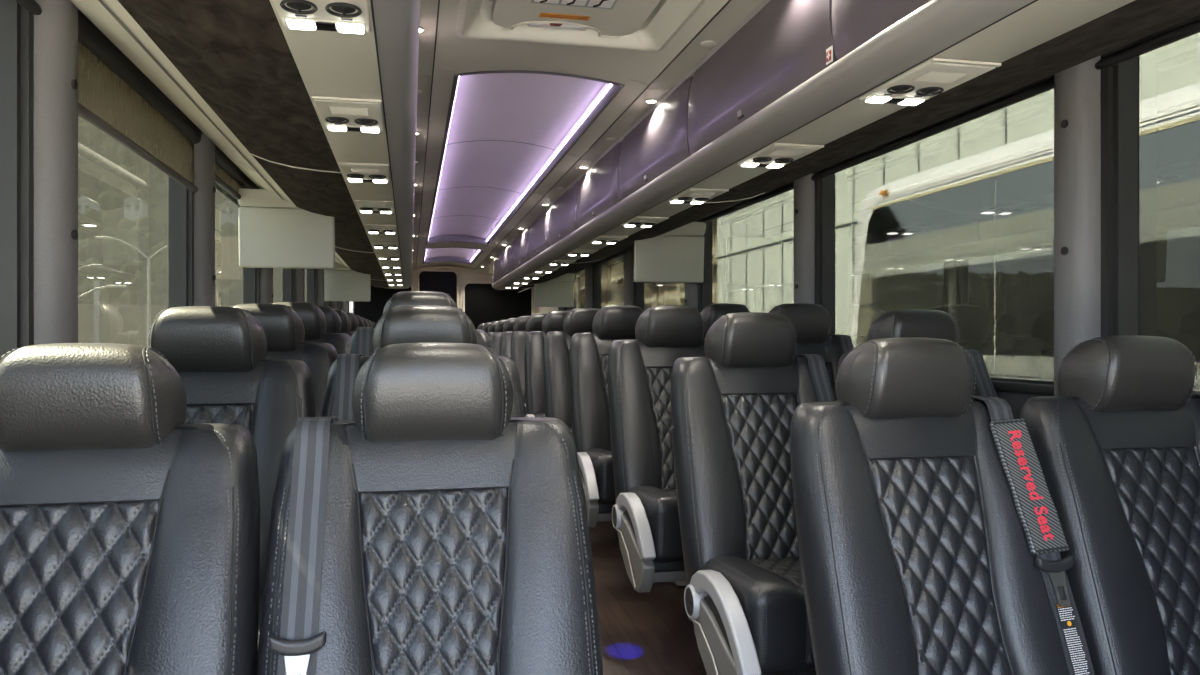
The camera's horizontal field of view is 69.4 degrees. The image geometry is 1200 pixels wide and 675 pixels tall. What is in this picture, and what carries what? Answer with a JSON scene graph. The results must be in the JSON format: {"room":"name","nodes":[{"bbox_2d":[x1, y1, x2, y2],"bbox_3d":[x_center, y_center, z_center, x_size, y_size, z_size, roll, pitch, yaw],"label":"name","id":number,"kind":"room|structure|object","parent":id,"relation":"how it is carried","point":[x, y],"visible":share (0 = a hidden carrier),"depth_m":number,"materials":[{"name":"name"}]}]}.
{"room":"vehicle interior","nodes":[
{"label":"vehicle interior","id":0,"kind":"room"},
{"bbox_2d":[349,261,538,313],"bbox_3d":[-2.022,0.000,11.355,2.610,2.200,0.050,0,0,-12],"label":"wall","id":1,"kind":"structure","parent":0,"point":[467,275],"depth_m":11.39,"materials":[{"name":"plastic"}]},
{"bbox_2d":[352,285,413,322],"bbox_3d":[-2.792,-0.175,11.155,0.776,1.106,0.032,0,0,-12],"label":"window","id":2,"kind":"structure","parent":1,"relation":"in","point":[372,310],"depth_m":11.13,"materials":[{"name":"black glass"}]},
{"bbox_2d":[417,269,458,308],"bbox_3d":[-2.111,-0.256,11.304,0.541,1.268,0.032,0,0,-12],"label":"window","id":3,"kind":"structure","parent":1,"relation":"in","point":[446,281],"depth_m":11.30,"materials":[{"name":"black glass"}]},
{"bbox_2d":[412,266,492,309],"bbox_3d":[-2.006,-0.312,11.282,2.312,1.225,0.100,0,0,-12],"label":"trim","id":4,"kind":"structure","parent":1,"relation":"attached to","point":[439,267],"depth_m":11.28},
{"bbox_2d":[462,281,533,329],"bbox_3d":[-1.344,-0.180,11.472,0.941,1.116,0.032,0,0,-12],"label":"window","id":5,"kind":"structure","parent":1,"relation":"in","point":[482,303],"depth_m":11.45,"materials":[{"name":"black glass"}]},
{"bbox_2d":[539,307,557,312],"bbox_3d":[-0.583,-0.305,10.647,0.060,0.910,1.950,0,0,-12],"label":"trim","id":6,"kind":"structure","parent":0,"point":[541,309],"depth_m":10.85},
{"bbox_2d":[412,0,762,268],"bbox_3d":[-0.722,-0.927,5.421,1.000,0.060,12.100,0,0,-12],"label":"ceiling","id":7,"kind":"structure","parent":0,"point":[443,54],"depth_m":3.02,"materials":[{"name":"beige plastic"}]},
{"bbox_2d":[70,0,419,288],"bbox_3d":[-1.509,-0.718,5.254,0.732,0.368,12.050,0,0,-12],"label":"luggage rack","id":8,"kind":"object","parent":7,"relation":"attached to","point":[248,80],"visible":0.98,"depth_m":1.95,"materials":[{"name":"grey"}]},
{"bbox_2d":[238,189,334,268],"bbox_3d":[-1.422,-0.487,3.952,0.424,0.345,0.140,0,0,-12],"label":"monitor","id":9,"kind":"object","parent":8,"relation":"hanging from","point":[274,232],"visible":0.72,"depth_m":3.91,"materials":[{"name":"grey"}]},
{"bbox_2d":[273,0,370,33],"bbox_3d":[-0.436,-0.528,1.347,0.148,0.014,0.282,0,0,-12],"label":"light","id":10,"kind":"object","parent":8,"relation":"attached to","point":[344,16],"visible":1,"depth_m":1.41,"materials":[{"name":"beige"}]},
{"bbox_2d":[280,0,317,13],"bbox_3d":[-0.477,-0.525,1.375,0.057,0.007,0.057,0,0,33],"label":"air vent","id":11,"kind":"object","parent":10,"relation":"attached to","point":[286,6],"depth_m":1.37,"materials":[{"name":"black"}]},
{"bbox_2d":[325,2,361,17],"bbox_3d":[-0.411,-0.525,1.389,0.057,0.007,0.057,0,0,33],"label":"air vent","id":12,"kind":"object","parent":10,"relation":"attached to","point":[332,9],"depth_m":1.39,"materials":[{"name":"black"}]},
{"bbox_2d":[324,261,370,301],"bbox_3d":[-2.214,-0.487,7.566,0.424,0.345,0.140,0,0,-12],"label":"monitor","id":13,"kind":"object","parent":8,"relation":"hanging from","point":[341,283],"visible":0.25,"depth_m":7.53,"materials":[{"name":"grey"}]},
{"bbox_2d":[312,96,383,132],"bbox_3d":[-0.594,-0.528,2.067,0.148,0.014,0.282,0,0,-12],"label":"light","id":14,"kind":"object","parent":8,"relation":"attached to","point":[335,113],"visible":1,"depth_m":2.04,"materials":[{"name":"beige"}]},
{"bbox_2d":[325,117,348,123],"bbox_3d":[-0.635,-0.525,2.095,0.057,0.007,0.057,0,0,33],"label":"air vent","id":15,"kind":"object","parent":14,"relation":"attached to","point":[329,120],"depth_m":2.09,"materials":[{"name":"black"}]},
{"bbox_2d":[328,106,369,115],"bbox_3d":[-0.583,-0.526,2.016,0.090,0.002,0.065,0,0,-12],"label":"speaker grille","id":16,"kind":"object","parent":14,"relation":"attached to","point":[332,110],"depth_m":2.01,"materials":[{"name":"plastic"}]},
{"bbox_2d":[354,118,377,125],"bbox_3d":[-0.569,-0.525,2.109,0.057,0.007,0.057,0,0,33],"label":"air vent","id":17,"kind":"object","parent":14,"relation":"attached to","point":[357,121],"depth_m":2.11,"materials":[{"name":"black"}]},
{"bbox_2d":[339,162,389,182],"bbox_3d":[-0.752,-0.528,2.787,0.148,0.014,0.282,0,0,-12],"label":"light","id":18,"kind":"object","parent":8,"relation":"attached to","point":[353,172],"visible":1,"depth_m":2.76,"materials":[{"name":"beige"}]},
{"bbox_2d":[350,168,379,172],"bbox_3d":[-0.741,-0.526,2.736,0.090,0.002,0.065,0,0,-12],"label":"speaker grille","id":19,"kind":"object","parent":18,"relation":"attached to","point":[352,170],"depth_m":2.73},
{"bbox_2d":[354,200,393,213],"bbox_3d":[-0.910,-0.528,3.507,0.148,0.014,0.282,0,0,-12],"label":"light","id":20,"kind":"object","parent":8,"relation":"attached to","point":[363,206],"visible":1,"depth_m":3.48,"materials":[{"name":"beige"}]},
{"bbox_2d":[364,224,396,233],"bbox_3d":[-1.067,-0.528,4.226,0.148,0.014,0.282,0,0,-12],"label":"light","id":21,"kind":"object","parent":8,"relation":"attached to","point":[371,228],"visible":1,"depth_m":4.20,"materials":[{"name":"beige"}]},
{"bbox_2d":[371,241,398,248],"bbox_3d":[-1.225,-0.528,4.946,0.148,0.014,0.282,0,0,-12],"label":"light","id":22,"kind":"object","parent":8,"relation":"attached to","point":[377,244],"visible":1,"depth_m":4.91,"materials":[{"name":"beige"}]},
{"bbox_2d":[376,254,399,259],"bbox_3d":[-1.383,-0.528,5.666,0.148,0.014,0.282,0,0,-12],"label":"light","id":23,"kind":"object","parent":8,"relation":"attached to","point":[379,256],"visible":1,"depth_m":5.63,"materials":[{"name":"beige"}]},
{"bbox_2d":[380,263,400,267],"bbox_3d":[-1.541,-0.528,6.386,0.148,0.014,0.282,0,0,-12],"label":"light","id":24,"kind":"object","parent":8,"relation":"attached to","point":[384,265],"visible":1,"depth_m":6.33,"materials":[{"name":"beige"}]},
{"bbox_2d":[422,247,483,264],"bbox_3d":[-1.707,-0.975,9.915,0.610,0.130,1.800,0,0,-12],"label":"cove","id":25,"kind":"object","parent":7,"relation":"attached to","point":[465,255],"visible":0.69,"depth_m":10.37,"materials":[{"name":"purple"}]},
{"bbox_2d":[426,70,624,245],"bbox_3d":[-0.804,-0.975,5.797,0.610,0.130,5.570,0,0,-12],"label":"ceiling light panel","id":26,"kind":"object","parent":7,"relation":"attached to","point":[506,131],"visible":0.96,"depth_m":4.33,"materials":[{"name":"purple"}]},
{"bbox_2d":[455,0,705,51],"bbox_3d":[-0.006,-0.963,2.154,0.650,0.125,1.150,0,0,-12],"label":"roof hatch","id":27,"kind":"object","parent":7,"relation":"attached to","point":[637,25],"visible":1,"depth_m":2.56,"materials":[{"name":"beige"}]},
{"bbox_2d":[542,14,587,19],"bbox_3d":[-0.103,-0.930,2.516,0.135,0.001,0.019,0,0,-12],"label":"print","id":28,"kind":"object","parent":27,"relation":"on","point":[550,16],"depth_m":2.51,"materials":[{"name":"orange plastic"}]},
{"bbox_2d":[701,40,716,46],"bbox_3d":[0.332,-0.897,2.647,0.049,0.004,0.049,0,0,-12],"label":"disc","id":29,"kind":"object","parent":7,"relation":"attached to","point":[708,43],"visible":1,"depth_m":2.64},
{"bbox_2d":[492,0,1199,292],"bbox_3d":[0.062,-0.718,5.598,0.732,0.368,12.050,0,0,-12],"label":"luggage rack","id":30,"kind":"object","parent":7,"relation":"attached to","point":[790,71],"visible":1,"depth_m":2.21,"materials":[{"name":"grey"}]},
{"bbox_2d":[534,268,557,272],"bbox_3d":[-0.427,-0.528,6.845,0.148,0.014,0.282,0,0,-12],"label":"light","id":31,"kind":"object","parent":30,"relation":"attached to","point":[540,270],"visible":1,"depth_m":6.81,"materials":[{"name":"beige"}]},
{"bbox_2d":[534,273,574,306],"bbox_3d":[-0.478,-0.487,8.970,0.424,0.345,0.140,0,0,-12],"label":"monitor","id":32,"kind":"object","parent":30,"relation":"hanging from","point":[559,291],"visible":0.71,"depth_m":8.93,"materials":[{"name":"grey"}]},
{"bbox_2d":[549,260,574,264],"bbox_3d":[-0.269,-0.528,6.125,0.148,0.014,0.282,0,0,-12],"label":"light","id":33,"kind":"object","parent":30,"relation":"attached to","point":[555,262],"visible":1,"depth_m":6.07,"materials":[{"name":"beige"}]},
{"bbox_2d":[567,250,597,255],"bbox_3d":[-0.112,-0.528,5.405,0.148,0.014,0.282,0,0,-12],"label":"light","id":34,"kind":"object","parent":30,"relation":"attached to","point":[574,252],"visible":1,"depth_m":5.37,"materials":[{"name":"beige"}]},
{"bbox_2d":[590,236,627,243],"bbox_3d":[0.046,-0.528,4.686,0.148,0.014,0.282,0,0,-12],"label":"light","id":35,"kind":"object","parent":30,"relation":"attached to","point":[601,239],"visible":1,"depth_m":4.66,"materials":[{"name":"beige"}]},
{"bbox_2d":[622,216,668,226],"bbox_3d":[0.204,-0.528,3.966,0.148,0.014,0.282,0,0,-12],"label":"light","id":36,"kind":"object","parent":30,"relation":"attached to","point":[638,221],"visible":1,"depth_m":3.94,"materials":[{"name":"beige"}]},
{"bbox_2d":[634,222,705,282],"bbox_3d":[0.393,-0.487,4.995,0.424,0.345,0.140,0,0,-12],"label":"monitor","id":37,"kind":"object","parent":30,"relation":"hanging from","point":[676,255],"visible":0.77,"depth_m":4.96,"materials":[{"name":"grey"}]},
{"bbox_2d":[667,188,728,203],"bbox_3d":[0.362,-0.528,3.246,0.148,0.014,0.282,0,0,-12],"label":"light","id":38,"kind":"object","parent":30,"relation":"attached to","point":[691,195],"visible":1,"depth_m":3.21,"materials":[{"name":"beige"}]},
{"bbox_2d":[687,193,713,196],"bbox_3d":[0.373,-0.526,3.195,0.090,0.002,0.065,0,0,-12],"label":"speaker grille","id":39,"kind":"object","parent":38,"relation":"attached to","point":[688,194],"depth_m":3.20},
{"bbox_2d":[737,143,823,167],"bbox_3d":[0.519,-0.528,2.526,0.148,0.014,0.282,0,0,-12],"label":"light","id":40,"kind":"object","parent":30,"relation":"attached to","point":[775,155],"visible":1,"depth_m":2.50,"materials":[{"name":"beige"}]},
{"bbox_2d":[753,157,771,161],"bbox_3d":[0.478,-0.525,2.554,0.057,0.007,0.057,0,0,33],"label":"air vent","id":41,"kind":"object","parent":40,"relation":"attached to","point":[755,159],"depth_m":2.55,"materials":[{"name":"black"}]},
{"bbox_2d":[774,158,793,162],"bbox_3d":[0.545,-0.525,2.568,0.057,0.007,0.057,0,0,33],"label":"air vent","id":42,"kind":"object","parent":40,"relation":"attached to","point":[776,160],"depth_m":2.56,"materials":[{"name":"black"}]},
{"bbox_2d":[767,150,804,155],"bbox_3d":[0.530,-0.526,2.475,0.090,0.002,0.065,0,0,-12],"label":"speaker grille","id":43,"kind":"object","parent":40,"relation":"attached to","point":[770,152],"depth_m":2.47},
{"bbox_2d":[860,58,1000,104],"bbox_3d":[0.677,-0.528,1.806,0.148,0.014,0.282,0,0,-12],"label":"light","id":44,"kind":"object","parent":30,"relation":"attached to","point":[933,77],"visible":1,"depth_m":1.78,"materials":[{"name":"beige"}]},
{"bbox_2d":[887,85,914,93],"bbox_3d":[0.636,-0.525,1.834,0.057,0.007,0.057,0,0,-6],"label":"air vent","id":45,"kind":"object","parent":44,"relation":"attached to","point":[891,89],"depth_m":1.83,"materials":[{"name":"black"}]},
{"bbox_2d":[916,87,943,95],"bbox_3d":[0.703,-0.525,1.848,0.057,0.007,0.057,0,0,-19],"label":"air vent","id":46,"kind":"object","parent":44,"relation":"attached to","point":[920,91],"depth_m":1.84,"materials":[{"name":"black"}]},
{"bbox_2d":[911,71,969,83],"bbox_3d":[0.688,-0.526,1.756,0.090,0.002,0.065,0,0,-12],"label":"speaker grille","id":47,"kind":"object","parent":44,"relation":"attached to","point":[923,77],"depth_m":1.75,"materials":[{"name":"plastic"}]},
{"bbox_2d":[589,521,706,674],"bbox_3d":[-0.722,1.070,5.421,2.510,0.239,12.100,0,0,-12],"label":"floor","id":48,"kind":"structure","parent":0,"point":[652,632],"depth_m":3.07,"materials":[{"name":"brown wood"}]},
{"bbox_2d":[0,343,260,674],"bbox_3d":[-0.676,0.569,0.995,0.485,1.122,0.623,0,0,-12],"label":"seat","id":49,"kind":"object","parent":48,"relation":"on","point":[130,530],"visible":1,"depth_m":1.17,"materials":[{"name":"black leather"}]},
{"bbox_2d":[147,306,314,674],"bbox_3d":[-0.835,0.491,1.723,0.485,1.122,0.623,0,0,-12],"label":"seat","id":50,"kind":"object","parent":48,"relation":"on","point":[218,353],"visible":0.19,"depth_m":1.91,"materials":[{"name":"black leather"}]},
{"bbox_2d":[256,597,262,674],"bbox_3d":[-0.811,0.611,1.614,0.450,0.198,0.380,0,0,-12],"label":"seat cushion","id":51,"kind":"object","parent":50,"relation":"on","point":[260,598],"depth_m":1.60,"materials":[{"name":"black leather"}]},
{"bbox_2d":[231,304,337,416],"bbox_3d":[-0.995,0.457,2.451,0.485,1.122,0.623,0,0,-12],"label":"seat","id":52,"kind":"object","parent":48,"relation":"on","point":[284,330],"visible":0.04,"depth_m":2.65,"materials":[{"name":"black leather"}]},
{"bbox_2d":[272,302,350,353],"bbox_3d":[-1.154,0.421,3.178,0.485,1.122,0.623,0,0,-12],"label":"seat","id":53,"kind":"object","parent":48,"relation":"on","point":[313,318],"visible":0.06,"depth_m":3.39,"materials":[{"name":"black leather"}]},
{"bbox_2d":[318,306,354,336],"bbox_3d":[-1.314,0.409,3.906,0.485,1.122,0.623,0,0,-12],"label":"seat","id":54,"kind":"object","parent":48,"relation":"on","point":[333,319],"visible":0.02,"depth_m":4.11,"materials":[{"name":"black leather"}]},
{"bbox_2d":[334,309,350,330],"bbox_3d":[-1.473,0.402,4.634,0.485,1.122,0.623,0,0,-12],"label":"seat","id":55,"kind":"object","parent":48,"relation":"on","point":[345,319],"visible":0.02,"depth_m":4.83,"materials":[{"name":"black leather"}]},
{"bbox_2d":[346,312,358,330],"bbox_3d":[-1.633,0.395,5.362,0.485,1.122,0.623,0,0,-12],"label":"seat","id":56,"kind":"object","parent":48,"relation":"on","point":[354,321],"visible":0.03,"depth_m":5.56,"materials":[{"name":"black leather"}]},
{"bbox_2d":[348,291,491,355],"bbox_3d":[-0.499,0.413,2.526,0.520,1.122,0.688,0,0,-12],"label":"seat","id":57,"kind":"object","parent":48,"relation":"on","point":[361,341],"visible":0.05,"depth_m":2.72,"materials":[{"name":"black leather"}]},
{"bbox_2d":[321,305,524,420],"bbox_3d":[-0.340,0.485,1.798,0.520,1.122,0.688,0,0,-12],"label":"seat","id":58,"kind":"object","parent":48,"relation":"on","point":[408,323],"visible":0.09,"depth_m":1.99,"materials":[{"name":"black leather"}]},
{"bbox_2d":[257,342,602,674],"bbox_3d":[-0.180,0.569,1.071,0.520,1.122,0.688,0,0,-12],"label":"seat","id":59,"kind":"object","parent":48,"relation":"on","point":[435,529],"visible":1,"depth_m":1.25,"materials":[{"name":"black leather"}]},
{"bbox_2d":[488,321,497,332],"bbox_3d":[-0.993,0.391,8.704,0.520,1.122,0.688,0,0,-12],"label":"seat","id":60,"kind":"object","parent":48,"relation":"on","point":[491,328],"visible":0.02,"depth_m":8.90,"materials":[{"name":"black leather"}]},
{"bbox_2d":[487,320,506,339],"bbox_3d":[-0.832,0.392,7.969,0.520,1.122,0.688,0,0,-12],"label":"seat","id":61,"kind":"object","parent":48,"relation":"on","point":[499,326],"visible":0.04,"depth_m":8.17,"materials":[{"name":"black leather"}]},
{"bbox_2d":[491,318,516,355],"bbox_3d":[-0.671,0.393,7.234,0.520,1.122,0.688,0,0,-12],"label":"seat","id":62,"kind":"object","parent":48,"relation":"on","point":[508,325],"visible":0.03,"depth_m":7.42,"materials":[{"name":"black leather"}]},
{"bbox_2d":[499,316,529,357],"bbox_3d":[-0.510,0.393,6.500,0.520,1.122,0.688,0,0,-12],"label":"seat","id":63,"kind":"object","parent":48,"relation":"on","point":[520,322],"visible":0.05,"depth_m":6.69,"materials":[{"name":"black leather"}]},
{"bbox_2d":[510,313,547,415],"bbox_3d":[-0.349,0.394,5.765,0.520,1.122,0.688,0,0,-12],"label":"seat","id":64,"kind":"object","parent":48,"relation":"on","point":[534,322],"visible":0.08,"depth_m":5.94,"materials":[{"name":"black leather"}]},
{"bbox_2d":[525,311,569,417],"bbox_3d":[-0.189,0.401,5.031,0.520,1.122,0.688,0,0,-12],"label":"seat","id":65,"kind":"object","parent":48,"relation":"on","point":[553,321],"visible":0.14,"depth_m":5.16,"materials":[{"name":"black leather"}]},
{"bbox_2d":[543,308,598,432],"bbox_3d":[-0.028,0.407,4.296,0.520,1.122,0.688,0,0,-12],"label":"seat","id":66,"kind":"object","parent":48,"relation":"on","point":[556,354],"visible":0.11,"depth_m":4.44,"materials":[{"name":"black leather"}]},
{"bbox_2d":[569,305,685,585],"bbox_3d":[0.134,0.419,3.562,0.520,1.122,0.688,0,0,-12],"label":"seat","id":67,"kind":"object","parent":48,"relation":"on","point":[589,352],"visible":0.2,"depth_m":3.65,"materials":[{"name":"black leather"}]},
{"bbox_2d":[585,449,615,504],"bbox_3d":[0.167,0.539,3.488,0.450,0.198,0.380,0,0,-12],"label":"seat cushion","id":68,"kind":"object","parent":67,"relation":"on","point":[600,460],"depth_m":3.27,"materials":[{"name":"black leather"}]},
{"bbox_2d":[608,305,705,592],"bbox_3d":[0.294,0.447,2.827,0.520,1.122,0.688,0,0,-12],"label":"seat","id":69,"kind":"object","parent":48,"relation":"on","point":[645,514],"visible":0.45,"depth_m":2.91,"materials":[{"name":"black leather"}]},
{"bbox_2d":[628,486,683,562],"bbox_3d":[0.328,0.568,2.753,0.450,0.198,0.380,0,0,-12],"label":"seat cushion","id":70,"kind":"object","parent":69,"relation":"on","point":[658,504],"depth_m":2.54,"materials":[{"name":"black leather"}]},
{"bbox_2d":[700,303,749,338],"bbox_3d":[0.622,0.407,3.702,0.485,1.122,0.623,0,0,-12],"label":"seat","id":71,"kind":"object","parent":48,"relation":"on","point":[710,313],"visible":0.02,"depth_m":3.87,"materials":[{"name":"black leather"}]},
{"bbox_2d":[670,312,836,674],"bbox_3d":[0.455,0.493,2.092,0.520,1.122,0.688,0,0,-12],"label":"seat","id":72,"kind":"object","parent":48,"relation":"on","point":[733,407],"visible":0.57,"depth_m":2.19,"materials":[{"name":"black leather"}]},
{"bbox_2d":[701,556,815,674],"bbox_3d":[0.489,0.613,2.018,0.450,0.198,0.380,0,0,-12],"label":"seat cushion","id":73,"kind":"object","parent":72,"relation":"on","point":[767,591],"depth_m":1.81,"materials":[{"name":"black leather"}]},
{"bbox_2d":[769,303,853,397],"bbox_3d":[0.783,0.435,2.967,0.485,1.122,0.623,0,0,-12],"label":"seat","id":74,"kind":"object","parent":48,"relation":"on","point":[812,323],"visible":0.1,"depth_m":3.16,"materials":[{"name":"black leather"}]},
{"bbox_2d":[837,309,997,396],"bbox_3d":[0.944,0.481,2.233,0.485,1.122,0.623,0,0,-12],"label":"seat","id":75,"kind":"object","parent":48,"relation":"on","point":[920,323],"visible":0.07,"depth_m":2.42,"materials":[{"name":"black leather"}]},
{"bbox_2d":[790,337,1094,674],"bbox_3d":[0.616,0.561,1.358,0.520,1.122,0.688,0,0,-12],"label":"seat","id":76,"kind":"object","parent":48,"relation":"on","point":[916,558],"visible":0.96,"depth_m":1.51,"materials":[{"name":"black leather"}]},
{"bbox_2d":[989,419,1068,554],"bbox_3d":[0.773,0.266,1.565,0.074,0.229,0.116,0,0,-21],"label":"pad","id":77,"kind":"object","parent":76,"relation":"on","point":[1036,509],"visible":1,"depth_m":1.56,"materials":[{"name":"black"}]},
{"bbox_2d":[1057,605,1088,674],"bbox_3d":[0.808,0.515,1.479,0.029,0.113,0.042,0,0,-22],"label":"print","id":78,"kind":"object","parent":76,"relation":"on","point":[1073,651],"depth_m":1.48,"materials":[{"name":"white"}]},
{"bbox_2d":[1020,335,1199,674],"bbox_3d":[1.105,0.557,1.498,0.485,1.122,0.623,0,0,-12],"label":"seat","id":79,"kind":"object","parent":48,"relation":"on","point":[1117,448],"visible":0.98,"depth_m":1.63,"materials":[{"name":"black leather"}]},
{"bbox_2d":[991,380,1053,418],"bbox_3d":[0.503,1.113,5.715,0.150,1.973,12.150,0,0,-12],"label":"wall","id":80,"kind":"structure","parent":0,"point":[1016,394],"depth_m":2.41,"materials":[{"name":"grey"}]},
{"bbox_2d":[564,270,584,310],"bbox_3d":[-0.210,-0.290,8.901,0.080,0.900,1.400,0,0,-12],"label":"window","id":81,"kind":"structure","parent":80,"relation":"in","point":[579,280],"depth_m":9.06,"materials":[{"name":"clear glass"}]},
{"bbox_2d":[585,264,591,307],"bbox_3d":[-0.074,0.150,8.153,0.135,1.800,0.132,0,0,-12],"label":"pillar","id":82,"kind":"structure","parent":80,"relation":"attached to","point":[588,269],"depth_m":8.09,"materials":[{"name":"plastic"}]},
{"bbox_2d":[592,255,623,308],"bbox_3d":[0.115,-0.290,7.417,0.080,0.900,1.400,0,0,-12],"label":"window","id":83,"kind":"structure","parent":80,"relation":"in","point":[607,277],"depth_m":7.74,"materials":[{"name":"clear glass"}]},
{"bbox_2d":[591,250,623,266],"bbox_3d":[0.071,-0.699,7.407,0.052,0.086,1.398,0,0,-12],"label":"roller blind","id":84,"kind":"object","parent":83,"relation":"attached to","point":[620,253],"visible":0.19,"depth_m":7.37,"materials":[{"name":"black fabric"}]},
{"bbox_2d":[623,247,632,305],"bbox_3d":[0.248,0.150,6.668,0.140,1.800,0.132,0,0,-12],"label":"pillar","id":85,"kind":"structure","parent":80,"relation":"attached to","point":[628,253],"depth_m":6.61,"materials":[{"name":"black"}]},
{"bbox_2d":[633,251,684,310],"bbox_3d":[0.441,-0.290,5.932,0.080,0.900,1.400,0,0,-12],"label":"window","id":86,"kind":"structure","parent":80,"relation":"in","point":[645,294],"depth_m":6.20,"materials":[{"name":"clear glass"}]},
{"bbox_2d":[685,221,697,309],"bbox_3d":[0.574,0.150,5.183,0.140,1.800,0.132,0,0,-12],"label":"pillar","id":87,"kind":"structure","parent":80,"relation":"attached to","point":[691,289],"depth_m":5.12,"materials":[{"name":"black"}]},
{"bbox_2d":[698,189,793,312],"bbox_3d":[0.765,-0.290,4.452,0.080,0.900,1.390,0,0,-12],"label":"window","id":88,"kind":"structure","parent":80,"relation":"in","point":[749,251],"depth_m":4.48,"materials":[{"name":"clear glass"}]},
{"bbox_2d":[696,181,793,222],"bbox_3d":[0.721,-0.699,4.442,0.052,0.086,1.388,0,0,-12],"label":"roller blind","id":89,"kind":"object","parent":88,"relation":"attached to","point":[789,186],"visible":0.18,"depth_m":4.29,"materials":[{"name":"black fabric"}]},
{"bbox_2d":[794,173,814,303],"bbox_3d":[0.897,0.150,3.708,0.140,1.800,0.132,0,0,-12],"label":"pillar","id":90,"kind":"structure","parent":80,"relation":"attached to","point":[804,187],"depth_m":3.65,"materials":[{"name":"black"}]},
{"bbox_2d":[815,89,1053,384],"bbox_3d":[1.092,-0.290,2.960,0.080,0.900,1.425,0,0,-12],"label":"window","id":91,"kind":"structure","parent":80,"relation":"in","point":[958,221],"depth_m":2.79,"materials":[{"name":"clear glass"}]},
{"bbox_2d":[811,74,1053,180],"bbox_3d":[1.048,-0.699,2.950,0.052,0.086,1.423,0,0,-12],"label":"roller blind","id":92,"kind":"object","parent":91,"relation":"attached to","point":[1046,84],"visible":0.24,"depth_m":2.72,"materials":[{"name":"black fabric"}]},
{"bbox_2d":[1054,55,1100,395],"bbox_3d":[1.228,0.150,2.199,0.140,1.800,0.132,0,0,-12],"label":"pillar","id":93,"kind":"structure","parent":80,"relation":"attached to","point":[1077,88],"depth_m":2.15,"materials":[{"name":"black"}]},
{"bbox_2d":[1101,32,1199,394],"bbox_3d":[1.420,-0.290,1.460,0.080,0.900,1.405,0,0,-12],"label":"window","id":94,"kind":"structure","parent":80,"relation":"in","point":[1150,101],"depth_m":2.07,"materials":[{"name":"clear glass"}]},
{"bbox_2d":[1095,15,1199,69],"bbox_3d":[1.376,-0.699,1.451,0.052,0.086,1.403,0,0,-12],"label":"roller blind","id":95,"kind":"object","parent":94,"relation":"attached to","point":[1187,28],"visible":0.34,"depth_m":1.97,"materials":[{"name":"black fabric"}]},
{"bbox_3d":[-1.958,1.114,5.176,0.150,1.973,12.150,0,0,-12],"label":"wall","id":96,"kind":"structure","parent":0,"visible":0},
{"bbox_2d":[0,0,33,360],"bbox_3d":[-1.054,-0.290,1.120,0.080,0.900,1.320,0,0,-12],"label":"window","id":97,"kind":"structure","parent":96,"relation":"in","point":[16,23],"depth_m":1.73,"materials":[{"name":"clear glass"}]},
{"bbox_2d":[15,0,41,14],"bbox_3d":[-1.010,-0.699,1.130,0.052,0.086,1.318,0,0,-12],"label":"roller blind","id":98,"kind":"object","parent":97,"relation":"attached to","point":[32,6],"visible":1,"depth_m":1.73,"materials":[{"name":"black fabric"}]},
{"bbox_2d":[34,0,77,344],"bbox_3d":[-1.179,0.150,1.830,0.140,1.800,0.132,0,0,-12],"label":"pillar","id":99,"kind":"structure","parent":96,"relation":"attached to","point":[56,27],"depth_m":1.79,"materials":[{"name":"black"}]},
{"bbox_2d":[78,116,193,347],"bbox_3d":[-1.352,-0.290,2.478,0.080,0.900,1.220,0,0,-12],"label":"window","id":100,"kind":"structure","parent":96,"relation":"in","point":[136,222],"depth_m":2.57,"materials":[{"name":"clear glass"}]},
{"bbox_2d":[78,9,200,192],"bbox_3d":[-1.308,-0.627,2.488,0.052,0.229,1.218,0,0,-12],"label":"roller blind","id":101,"kind":"object","parent":100,"relation":"attached to","point":[115,96],"visible":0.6,"depth_m":2.34,"materials":[{"name":"brown fabric"}]},
{"bbox_2d":[194,131,215,305],"bbox_3d":[-1.466,0.150,3.139,0.140,1.800,0.132,0,0,-12],"label":"pillar","id":102,"kind":"structure","parent":96,"relation":"attached to","point":[204,151],"depth_m":3.10,"materials":[{"name":"black"}]},
{"bbox_2d":[215,182,259,306],"bbox_3d":[-1.643,-0.290,3.807,0.080,0.900,1.260,0,0,-12],"label":"window","id":103,"kind":"structure","parent":96,"relation":"in","point":[235,284],"depth_m":4.03,"materials":[{"name":"clear glass"}]},
{"bbox_2d":[215,145,259,199],"bbox_3d":[-1.599,-0.677,3.816,0.052,0.129,1.258,0,0,-12],"label":"roller blind","id":104,"kind":"object","parent":103,"relation":"attached to","point":[228,175],"visible":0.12,"depth_m":3.62,"materials":[{"name":"brown fabric"}]},
{"bbox_2d":[260,268,273,303],"bbox_3d":[-1.761,0.150,4.487,0.140,1.800,0.132,0,0,-12],"label":"pillar","id":105,"kind":"structure","parent":96,"relation":"attached to","point":[266,274],"depth_m":4.45,"materials":[{"name":"black"}]},
{"bbox_2d":[273,268,294,302],"bbox_3d":[-1.938,-0.290,5.155,0.080,0.900,1.260,0,0,-12],"label":"window","id":106,"kind":"structure","parent":96,"relation":"in","point":[283,278],"depth_m":5.72,"materials":[{"name":"clear glass"}]},
{"bbox_2d":[295,268,304,301],"bbox_3d":[-2.056,0.150,5.835,0.140,1.800,0.132,0,0,-12],"label":"pillar","id":107,"kind":"structure","parent":96,"relation":"attached to","point":[299,273],"depth_m":5.79,"materials":[{"name":"black"}]},
{"bbox_2d":[305,269,316,305],"bbox_3d":[-2.234,-0.290,6.503,0.080,0.900,1.260,0,0,-12],"label":"window","id":108,"kind":"structure","parent":96,"relation":"in","point":[310,274],"depth_m":7.08,"materials":[{"name":"clear glass"}]},
{"bbox_2d":[317,269,323,305],"bbox_3d":[-2.354,0.150,7.183,0.135,1.800,0.132,0,0,-12],"label":"pillar","id":109,"kind":"structure","parent":96,"relation":"attached to","point":[320,272],"depth_m":7.14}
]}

